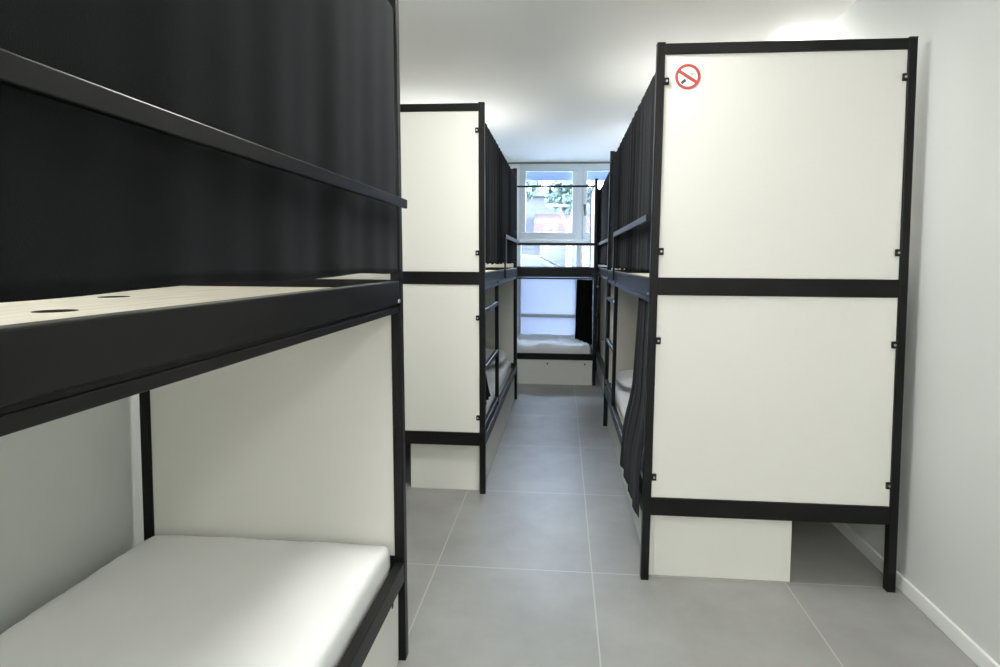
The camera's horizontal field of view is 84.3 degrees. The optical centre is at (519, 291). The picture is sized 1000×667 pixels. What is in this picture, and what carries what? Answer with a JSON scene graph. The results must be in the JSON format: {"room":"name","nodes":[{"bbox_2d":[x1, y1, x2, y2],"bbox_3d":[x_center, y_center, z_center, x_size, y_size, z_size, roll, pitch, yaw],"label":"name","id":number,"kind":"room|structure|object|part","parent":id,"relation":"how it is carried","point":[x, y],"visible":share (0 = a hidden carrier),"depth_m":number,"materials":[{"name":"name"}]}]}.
{"room":"dormitory","nodes":[
{"label":"dormitory","id":0,"kind":"room"},
{"bbox_2d":[0,394,143,634],"bbox_3d":[-1.327,-0.077,1.757,0.250,2.360,10.200,1,3,4],"label":"wall","id":1,"kind":"structure","parent":0,"point":[71,497],"depth_m":1.50,"materials":[{"name":"white paint"}]},
{"bbox_2d":[507,162,609,363],"bbox_3d":[0.483,-0.333,6.593,2.607,2.360,0.262,1,3,4],"label":"wall","id":2,"kind":"structure","parent":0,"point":[512,166],"depth_m":6.46,"materials":[{"name":"white paint"}]},
{"bbox_2d":[526,172,572,180],"bbox_3d":[0.352,-1.363,6.516,0.559,0.112,0.018,1,3,4],"label":"roller blind","id":3,"kind":"object","parent":2,"relation":"attached to","point":[530,176],"visible":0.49,"depth_m":6.51,"materials":[{"name":"fabric"}]},
{"bbox_2d":[518,164,609,334],"bbox_3d":[0.712,-0.366,6.456,1.445,2.245,0.136,1,3,4],"label":"window","id":4,"kind":"structure","parent":2,"relation":"attached to","point":[546,306],"depth_m":6.50,"materials":[{"name":"white plastic"}]},
{"bbox_3d":[0.334,0.497,6.562,0.653,0.395,0.006,1,3,4],"label":"frosted pane","id":5,"kind":"part","parent":4,"relation":"part of","materials":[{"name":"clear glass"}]},
{"bbox_3d":[0.337,0.042,6.537,0.653,0.453,0.006,1,3,4],"label":"frosted pane","id":6,"kind":"part","parent":4,"relation":"part of","materials":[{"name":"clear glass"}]},
{"bbox_3d":[0.344,-1.008,6.469,0.646,0.804,0.067,1,3,4],"label":"sash","id":7,"kind":"part","parent":4,"relation":"part of","materials":[{"name":"white plastic"}]},
{"bbox_3d":[1.074,-1.000,6.412,0.680,0.804,0.067,1,3,4],"label":"sash","id":8,"kind":"part","parent":4,"relation":"part of","materials":[{"name":"white plastic"}]},
{"bbox_2d":[587,171,609,180],"bbox_3d":[1.081,-1.355,6.459,0.592,0.112,0.018,1,3,4],"label":"roller blind","id":9,"kind":"object","parent":2,"relation":"attached to","point":[600,175],"visible":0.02,"depth_m":6.47,"materials":[{"name":"fabric"}]},
{"bbox_2d":[399,0,856,161],"bbox_3d":[0.105,-1.314,1.577,3.107,0.150,10.200,1,3,4],"label":"ceiling","id":10,"kind":"structure","parent":0,"point":[556,80],"depth_m":3.00,"materials":[{"name":"paint"}]},
{"bbox_2d":[397,364,977,666],"bbox_3d":[0.088,1.177,1.715,3.107,0.120,10.200,1,3,4],"label":"floor","id":11,"kind":"structure","parent":0,"point":[541,568],"depth_m":2.04,"materials":[{"name":"grey tile"}]},
{"bbox_2d":[0,0,407,666],"bbox_3d":[-0.825,0.166,0.679,0.839,2.000,2.002,1,3,4],"label":"bunk bed","id":12,"kind":"object","parent":11,"relation":"on","point":[270,410],"visible":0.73,"depth_m":1.63,"materials":[{"name":"black paint"}]},
{"bbox_3d":[-1.148,0.107,1.691,0.034,1.990,0.030,1,3,4],"label":"post","id":13,"kind":"part","parent":12,"relation":"part of","materials":[{"name":"black metal"}]},
{"bbox_2d":[0,535,389,666],"bbox_3d":[-0.832,0.831,0.726,0.746,0.118,1.906,1,3,4],"label":"mattress","id":14,"kind":"object","parent":12,"relation":"on","point":[168,600],"visible":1,"depth_m":1.31,"materials":[{"name":"white fabric"}]},
{"bbox_2d":[0,0,397,302],"bbox_3d":[-0.429,-0.373,0.619,0.021,0.747,1.933,1,3,4],"label":"curtain","id":15,"kind":"object","parent":12,"relation":"hanging from","point":[91,203],"visible":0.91,"depth_m":0.71,"materials":[{"name":"black fabric"}]},
{"bbox_3d":[-0.438,0.055,0.643,0.028,0.066,1.940,1,3,4],"label":"rail","id":16,"kind":"part","parent":12,"relation":"part of","materials":[{"name":"black metal"}]},
{"bbox_3d":[-0.392,-0.211,0.883,0.012,0.035,1.474,1,3,4],"label":"guard rail","id":17,"kind":"part","parent":12,"relation":"part of","materials":[{"name":"black metal"}]},
{"bbox_3d":[-0.753,0.408,1.676,0.767,0.766,0.014,1,3,4],"label":"panel","id":18,"kind":"part","parent":12,"relation":"part of","materials":[{"name":"beige laminate"}]},
{"bbox_3d":[-0.754,-0.007,1.654,0.760,0.065,0.028,1,3,4],"label":"rail","id":19,"kind":"part","parent":12,"relation":"part of","materials":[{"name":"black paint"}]},
{"bbox_3d":[-0.753,-0.442,1.630,0.761,0.806,0.014,1,3,4],"label":"panel","id":20,"kind":"part","parent":12,"relation":"part of","materials":[{"name":"beige laminate"}]},
{"bbox_3d":[-0.435,0.893,0.689,0.028,0.059,1.940,1,3,4],"label":"rail","id":21,"kind":"part","parent":12,"relation":"part of","materials":[{"name":"black paint"}]},
{"bbox_3d":[-0.755,0.824,1.699,0.766,0.068,0.028,1,3,4],"label":"rail","id":22,"kind":"part","parent":12,"relation":"part of","materials":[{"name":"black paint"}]},
{"bbox_3d":[-0.361,0.116,1.630,0.050,1.990,0.030,1,3,4],"label":"post","id":23,"kind":"part","parent":12,"relation":"part of","materials":[{"name":"black metal"}]},
{"bbox_2d":[362,595,397,666],"bbox_3d":[-0.717,1.044,0.724,0.561,0.244,1.915,1,3,4],"label":"storage box","id":24,"kind":"object","parent":11,"relation":"on","point":[383,652],"visible":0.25,"depth_m":1.55,"materials":[{"name":"beige laminate"}]},
{"bbox_2d":[400,102,518,493],"bbox_3d":[-0.549,-0.007,3.836,0.935,2.000,2.004,1,3,4],"label":"bunk bed","id":25,"kind":"object","parent":11,"relation":"on","point":[457,305],"visible":0.6,"depth_m":2.83,"materials":[{"name":"black paint"}]},
{"bbox_3d":[-0.629,-0.928,2.803,0.851,0.038,0.028,1,3,4],"label":"rail","id":26,"kind":"part","parent":25,"relation":"part of","materials":[{"name":"black metal"}]},
{"bbox_3d":[-0.630,-0.507,2.826,0.856,0.806,0.014,1,3,4],"label":"panel","id":27,"kind":"part","parent":25,"relation":"part of","materials":[{"name":"beige laminate"}]},
{"bbox_3d":[-0.630,-0.072,2.850,0.851,0.065,0.028,1,3,4],"label":"rail","id":28,"kind":"part","parent":25,"relation":"part of","materials":[{"name":"black metal"}]},
{"bbox_3d":[-0.630,0.343,2.873,0.856,0.766,0.014,1,3,4],"label":"panel","id":29,"kind":"part","parent":25,"relation":"part of","materials":[{"name":"beige laminate"}]},
{"bbox_3d":[-0.630,0.759,2.896,0.851,0.068,0.028,1,3,4],"label":"rail","id":30,"kind":"part","parent":25,"relation":"part of","materials":[{"name":"black metal"}]},
{"bbox_3d":[-0.191,0.051,2.822,0.043,1.990,0.030,1,3,4],"label":"post","id":31,"kind":"part","parent":25,"relation":"part of","materials":[{"name":"black metal"}]},
{"bbox_2d":[486,376,490,403],"bbox_3d":[-0.200,0.317,3.121,0.026,0.661,0.506,1,3,4],"label":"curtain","id":32,"kind":"object","parent":25,"relation":"hanging from","point":[488,395],"visible":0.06,"depth_m":3.21,"materials":[{"name":"black fabric"}]},
{"bbox_3d":[-0.477,-0.180,4.811,0.851,0.065,0.028,1,3,4],"label":"rail","id":33,"kind":"part","parent":25,"relation":"part of","materials":[{"name":"black metal"}]},
{"bbox_2d":[486,360,510,413],"bbox_3d":[-0.550,0.668,3.862,0.815,0.099,1.870,1,3,4],"label":"mattress","id":34,"kind":"object","parent":25,"relation":"on","point":[505,366],"visible":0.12,"depth_m":4.08,"materials":[{"name":"white fabric"}]},
{"bbox_2d":[486,348,505,365],"bbox_3d":[-0.347,0.525,4.476,0.470,0.123,0.460,1,3,4],"label":"pillow","id":35,"kind":"object","parent":34,"relation":"on","point":[502,355],"visible":0.16,"depth_m":4.37,"materials":[{"name":"white fabric"}]},
{"bbox_3d":[-0.477,-0.615,4.787,0.856,0.806,0.014,1,3,4],"label":"panel","id":36,"kind":"part","parent":25,"relation":"part of","materials":[{"name":"beige laminate"}]},
{"bbox_3d":[-0.477,0.235,4.834,0.856,0.766,0.014,1,3,4],"label":"panel","id":37,"kind":"part","parent":25,"relation":"part of","materials":[{"name":"beige laminate"}]},
{"bbox_2d":[485,123,515,263],"bbox_3d":[-0.105,-0.553,3.754,0.021,0.730,1.865,1,3,4],"label":"curtain","id":38,"kind":"object","parent":25,"relation":"hanging from","point":[500,180],"visible":0.97,"depth_m":3.38,"materials":[{"name":"black fabric"}]},
{"bbox_3d":[-0.115,0.721,3.843,0.028,0.059,1.940,1,3,4],"label":"rail","id":39,"kind":"part","parent":25,"relation":"part of","materials":[{"name":"black metal"}]},
{"bbox_3d":[-0.114,-0.118,3.797,0.028,0.066,1.940,1,3,4],"label":"rail","id":40,"kind":"part","parent":25,"relation":"part of","materials":[{"name":"black metal"}]},
{"bbox_3d":[-0.053,-0.398,4.216,0.012,0.026,1.115,1,3,4],"label":"guard rail","id":41,"kind":"part","parent":25,"relation":"part of","materials":[{"name":"black metal"}]},
{"bbox_3d":[-0.038,-0.057,4.784,0.043,1.990,0.030,1,3,4],"label":"post","id":42,"kind":"part","parent":25,"relation":"part of","materials":[{"name":"black metal"}]},
{"bbox_2d":[411,379,513,489],"bbox_3d":[-0.312,0.872,3.876,0.385,0.244,1.920,1,3,4],"label":"storage box","id":43,"kind":"object","parent":11,"relation":"on","point":[432,465],"visible":0.32,"depth_m":2.92,"materials":[{"name":"beige laminate"}]},
{"bbox_3d":[-0.394,0.924,2.928,0.368,0.244,0.016,1,3,4],"label":"panel","id":44,"kind":"part","parent":43,"relation":"part of","materials":[{"name":"beige laminate"}]},
{"bbox_3d":[-0.128,0.874,3.861,0.016,0.244,1.920,1,3,4],"label":"panel","id":45,"kind":"part","parent":43,"relation":"part of","materials":[{"name":"beige laminate"}]},
{"bbox_2d":[517,359,591,384],"bbox_3d":[-0.058,0.773,5.699,1.570,0.244,0.511,1,3,4],"label":"storage box","id":46,"kind":"object","parent":11,"relation":"on","point":[529,371],"visible":0.39,"depth_m":5.41,"materials":[{"name":"beige laminate"}]},
{"bbox_2d":[517,179,597,385],"bbox_3d":[-0.040,-0.113,5.815,1.642,2.000,0.899,1,3,4],"label":"bunk bed","id":47,"kind":"object","parent":11,"relation":"on","point":[522,271],"visible":0.41,"depth_m":5.36,"materials":[{"name":"black paint"}]},
{"bbox_2d":[517,333,589,353],"bbox_3d":[-0.035,0.542,5.851,1.520,0.139,0.796,1,3,4],"label":"mattress","id":48,"kind":"object","parent":47,"relation":"on","point":[528,343],"visible":0.41,"depth_m":5.47,"materials":[{"name":"white fabric"}]},
{"bbox_3d":[-0.005,-0.252,6.240,1.580,0.066,0.028,1,3,4],"label":"rail","id":49,"kind":"part","parent":47,"relation":"part of","materials":[{"name":"black metal"}]},
{"bbox_3d":[-0.077,0.632,5.440,1.580,0.059,0.028,1,3,4],"label":"rail","id":50,"kind":"part","parent":47,"relation":"part of","materials":[{"name":"black metal"}]},
{"bbox_3d":[-0.070,-0.132,5.428,1.578,0.014,0.013,1,3,4],"label":"curtain rod","id":51,"kind":"part","parent":47,"relation":"part of","materials":[{"name":"black paint"}]},
{"bbox_3d":[-0.071,-0.206,5.394,1.580,0.066,0.028,1,3,4],"label":"rail","id":52,"kind":"part","parent":47,"relation":"part of","materials":[{"name":"black metal"}]},
{"bbox_3d":[-0.065,-1.020,5.363,1.584,0.019,0.019,1,3,4],"label":"curtain rod","id":53,"kind":"part","parent":47,"relation":"part of","materials":[{"name":"black paint"}]},
{"bbox_3d":[-0.072,-0.461,5.353,1.630,0.026,0.012,1,3,4],"label":"guard rail","id":54,"kind":"part","parent":47,"relation":"part of","materials":[{"name":"black metal"}]},
{"bbox_2d":[575,280,592,344],"bbox_3d":[0.624,0.201,5.370,0.169,0.631,0.068,1,3,4],"label":"curtain","id":55,"kind":"object","parent":47,"relation":"hanging from","point":[584,294],"visible":1,"depth_m":5.37,"materials":[{"name":"black fabric"}]},
{"bbox_3d":[0.796,-0.129,6.184,0.030,1.990,0.030,1,3,4],"label":"post","id":56,"kind":"part","parent":47,"relation":"part of","materials":[{"name":"black metal"}]},
{"bbox_3d":[0.761,0.191,5.777,0.014,0.766,0.820,1,3,4],"label":"panel","id":57,"kind":"part","parent":47,"relation":"part of","materials":[{"name":"beige laminate"}]},
{"bbox_3d":[0.767,-0.658,5.730,0.014,0.806,0.820,1,3,4],"label":"panel","id":58,"kind":"part","parent":47,"relation":"part of","materials":[{"name":"beige laminate"}]},
{"bbox_3d":[0.730,-0.082,5.338,0.030,1.990,0.030,1,3,4],"label":"post","id":59,"kind":"part","parent":47,"relation":"part of","materials":[{"name":"black metal"}]},
{"bbox_2d":[597,359,603,392],"bbox_3d":[1.030,0.815,5.088,0.510,0.244,1.930,1,3,4],"label":"storage box","id":60,"kind":"object","parent":11,"relation":"on","point":[599,371],"visible":0.06,"depth_m":5.50,"materials":[{"name":"beige laminate"}]},
{"bbox_2d":[595,188,607,375],"bbox_3d":[1.176,-0.061,5.028,0.899,2.000,2.002,1,3,4],"label":"bunk bed","id":61,"kind":"object","parent":11,"relation":"on","point":[601,269],"visible":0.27,"depth_m":5.67,"materials":[{"name":"black paint"}]},
{"bbox_3d":[0.756,0.657,5.100,0.028,0.059,1.940,1,3,4],"label":"rail","id":62,"kind":"part","parent":61,"relation":"part of","materials":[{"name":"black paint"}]},
{"bbox_3d":[0.761,-0.181,5.054,0.028,0.066,1.940,1,3,4],"label":"rail","id":63,"kind":"part","parent":61,"relation":"part of","materials":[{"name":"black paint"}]},
{"bbox_3d":[1.259,0.181,6.024,0.820,0.766,0.014,1,3,4],"label":"panel","id":64,"kind":"part","parent":61,"relation":"part of","materials":[{"name":"beige laminate"}]},
{"bbox_2d":[600,340,604,359],"bbox_3d":[1.177,0.614,5.060,0.785,0.099,1.870,1,3,4],"label":"mattress","id":65,"kind":"object","parent":61,"relation":"on","point":[602,342],"visible":0.02,"depth_m":5.55,"materials":[{"name":"white fabric"}]},
{"bbox_3d":[0.712,-0.421,4.733,0.012,0.026,1.340,1,3,4],"label":"guard rail","id":66,"kind":"part","parent":61,"relation":"part of","materials":[{"name":"black metal"}]},
{"bbox_2d":[597,172,609,265],"bbox_3d":[0.757,-0.612,5.030,0.021,0.742,1.900,1,3,4],"label":"curtain","id":67,"kind":"object","parent":61,"relation":"hanging from","point":[603,194],"visible":0.7,"depth_m":4.91,"materials":[{"name":"black fabric"}]},
{"bbox_2d":[608,407,791,581],"bbox_3d":[0.839,0.925,3.069,0.528,0.244,1.930,1,3,4],"label":"storage box","id":68,"kind":"object","parent":11,"relation":"on","point":[727,548],"visible":0.31,"depth_m":2.11,"materials":[{"name":"beige laminate"}]},
{"bbox_3d":[0.583,0.922,3.089,0.016,0.244,1.930,1,3,4],"label":"panel","id":69,"kind":"part","parent":68,"relation":"part of","materials":[{"name":"beige laminate"}]},
{"bbox_3d":[0.772,0.978,2.116,0.511,0.244,0.016,1,3,4],"label":"panel","id":70,"kind":"part","parent":68,"relation":"part of","materials":[{"name":"beige laminate"}]},
{"bbox_2d":[603,36,918,592],"bbox_3d":[1.004,0.050,3.004,0.929,2.000,2.004,1,3,4],"label":"bunk bed","id":71,"kind":"object","parent":11,"relation":"on","point":[775,285],"visible":0.98,"depth_m":2.01,"materials":[{"name":"black paint"}]},
{"bbox_3d":[0.648,-0.009,4.019,0.052,1.990,0.030,1,3,4],"label":"post","id":72,"kind":"part","parent":71,"relation":"part of","materials":[{"name":"black metal"}]},
{"bbox_3d":[1.082,0.292,4.002,0.860,0.766,0.014,1,3,4],"label":"panel","id":73,"kind":"part","parent":71,"relation":"part of","materials":[{"name":"beige laminate"}]},
{"bbox_3d":[0.558,0.768,3.079,0.028,0.059,1.940,1,3,4],"label":"rail","id":74,"kind":"part","parent":71,"relation":"part of","materials":[{"name":"black metal"}]},
{"bbox_2d":[611,380,643,472],"bbox_3d":[0.991,0.726,3.031,0.815,0.098,1.870,1,3,4],"label":"mattress","id":75,"kind":"object","parent":71,"relation":"on","point":[622,394],"visible":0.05,"depth_m":3.46,"materials":[{"name":"white fabric"}]},
{"bbox_2d":[616,370,632,387],"bbox_3d":[0.920,0.588,3.677,0.540,0.103,0.460,1,3,4],"label":"pillow","id":76,"kind":"object","parent":75,"relation":"on","point":[624,378],"visible":0.2,"depth_m":3.64,"materials":[{"name":"white fabric"}]},
{"bbox_3d":[0.574,-0.070,3.032,0.028,0.066,1.940,1,3,4],"label":"rail","id":77,"kind":"part","parent":71,"relation":"part of","materials":[{"name":"black metal"}]},
{"bbox_3d":[1.087,-0.123,3.979,0.848,0.065,0.028,1,3,4],"label":"rail","id":78,"kind":"part","parent":71,"relation":"part of","materials":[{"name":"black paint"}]},
{"bbox_3d":[0.527,-0.310,2.711,0.012,0.026,1.340,1,3,4],"label":"guard rail","id":79,"kind":"part","parent":71,"relation":"part of","materials":[{"name":"black metal"}]},
{"bbox_2d":[608,72,655,272],"bbox_3d":[0.572,-0.496,3.024,0.025,0.754,1.901,1,3,4],"label":"curtain","id":80,"kind":"object","parent":71,"relation":"hanging from","point":[632,163],"visible":0.92,"depth_m":2.61,"materials":[{"name":"black fabric"}]},
{"bbox_2d":[620,297,647,517],"bbox_3d":[0.497,0.442,2.417,0.052,0.832,0.635,1,3,4],"label":"curtain","id":81,"kind":"object","parent":71,"relation":"hanging from","point":[632,442],"visible":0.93,"depth_m":2.31,"materials":[{"name":"black fabric"}]},
{"bbox_3d":[0.495,0.098,2.058,0.052,1.990,0.030,1,3,4],"label":"post","id":82,"kind":"part","parent":71,"relation":"part of","materials":[{"name":"black metal"}]},
{"bbox_2d":[675,64,700,88],"bbox_3d":[0.608,-0.776,1.993,0.090,0.090,0.002,1,3,4],"label":"no smoking sign","id":83,"kind":"object","parent":71,"relation":"attached to","point":[687,76],"visible":1,"depth_m":1.99,"materials":[{"name":"white"}]},
{"bbox_3d":[0.926,0.816,2.064,0.861,0.068,0.028,1,3,4],"label":"rail","id":84,"kind":"part","parent":71,"relation":"part of","materials":[{"name":"black metal"}]},
{"bbox_3d":[0.929,0.400,2.041,0.860,0.766,0.014,1,3,4],"label":"panel","id":85,"kind":"part","parent":71,"relation":"part of","materials":[{"name":"beige laminate"}]},
{"bbox_3d":[0.934,-0.015,2.018,0.848,0.065,0.028,1,3,4],"label":"rail","id":86,"kind":"part","parent":71,"relation":"part of","materials":[{"name":"black metal"}]},
{"bbox_3d":[0.938,-0.450,1.994,0.847,0.806,0.014,1,3,4],"label":"panel","id":87,"kind":"part","parent":71,"relation":"part of","materials":[{"name":"beige laminate"}]},
{"bbox_3d":[0.943,-0.871,1.970,0.835,0.038,0.028,1,3,4],"label":"rail","id":88,"kind":"part","parent":71,"relation":"part of","materials":[{"name":"black metal"}]},
{"bbox_3d":[1.372,0.108,1.990,0.038,1.990,0.030,1,3,4],"label":"post","id":89,"kind":"part","parent":71,"relation":"part of","materials":[{"name":"black metal"}]},
{"bbox_2d":[813,0,999,664],"bbox_3d":[1.521,-0.045,1.536,0.250,2.360,10.200,1,3,4],"label":"wall","id":90,"kind":"structure","parent":0,"point":[948,541],"depth_m":1.81,"materials":[{"name":"white paint"}]},
{"bbox_2d":[832,523,999,666],"bbox_3d":[1.381,1.104,1.610,0.012,0.055,9.700,1,3,4],"label":"baseboard","id":91,"kind":"structure","parent":90,"relation":"attached to","point":[949,628],"depth_m":1.89,"materials":[{"name":"white wood"}]},
{"label":"outside","id":92,"kind":"structure","parent":0,"visible":0},
{"bbox_3d":[2.002,-0.018,25.845,50.000,0.120,38.230,1,3,4],"label":"ground","id":93,"kind":"structure","parent":92,"visible":0},
{"bbox_2d":[526,181,541,201],"bbox_3d":[-0.303,-2.077,18.495,2.043,4.778,2.061,1,3,4],"label":"street tree","id":94,"kind":"object","parent":93,"relation":"on","point":[530,191],"visible":0.13,"depth_m":18.09,"materials":[{"name":"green plant"}]},
{"bbox_2d":[521,254,561,266],"bbox_3d":[0.319,-0.024,11.225,4.193,1.488,1.770,1,3,4],"label":"car","id":95,"kind":"object","parent":93,"relation":"on","point":[526,260],"visible":0.05,"depth_m":10.46,"materials":[{"name":"grey paint"}]},
{"bbox_2d":[521,190,589,266],"bbox_3d":[2.064,-2.282,26.324,28.400,4.350,7.420,1,3,4],"label":"building","id":96,"kind":"structure","parent":93,"relation":"on","point":[539,218],"depth_m":23.81,"materials":[{"name":"white"}]},
{"bbox_2d":[544,181,591,266],"bbox_3d":[1.838,-2.049,20.631,1.881,4.515,1.916,1,3,4],"label":"street tree","id":97,"kind":"object","parent":93,"relation":"on","point":[559,199],"visible":0.52,"depth_m":20.28,"materials":[{"name":"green plant"}]}
]}

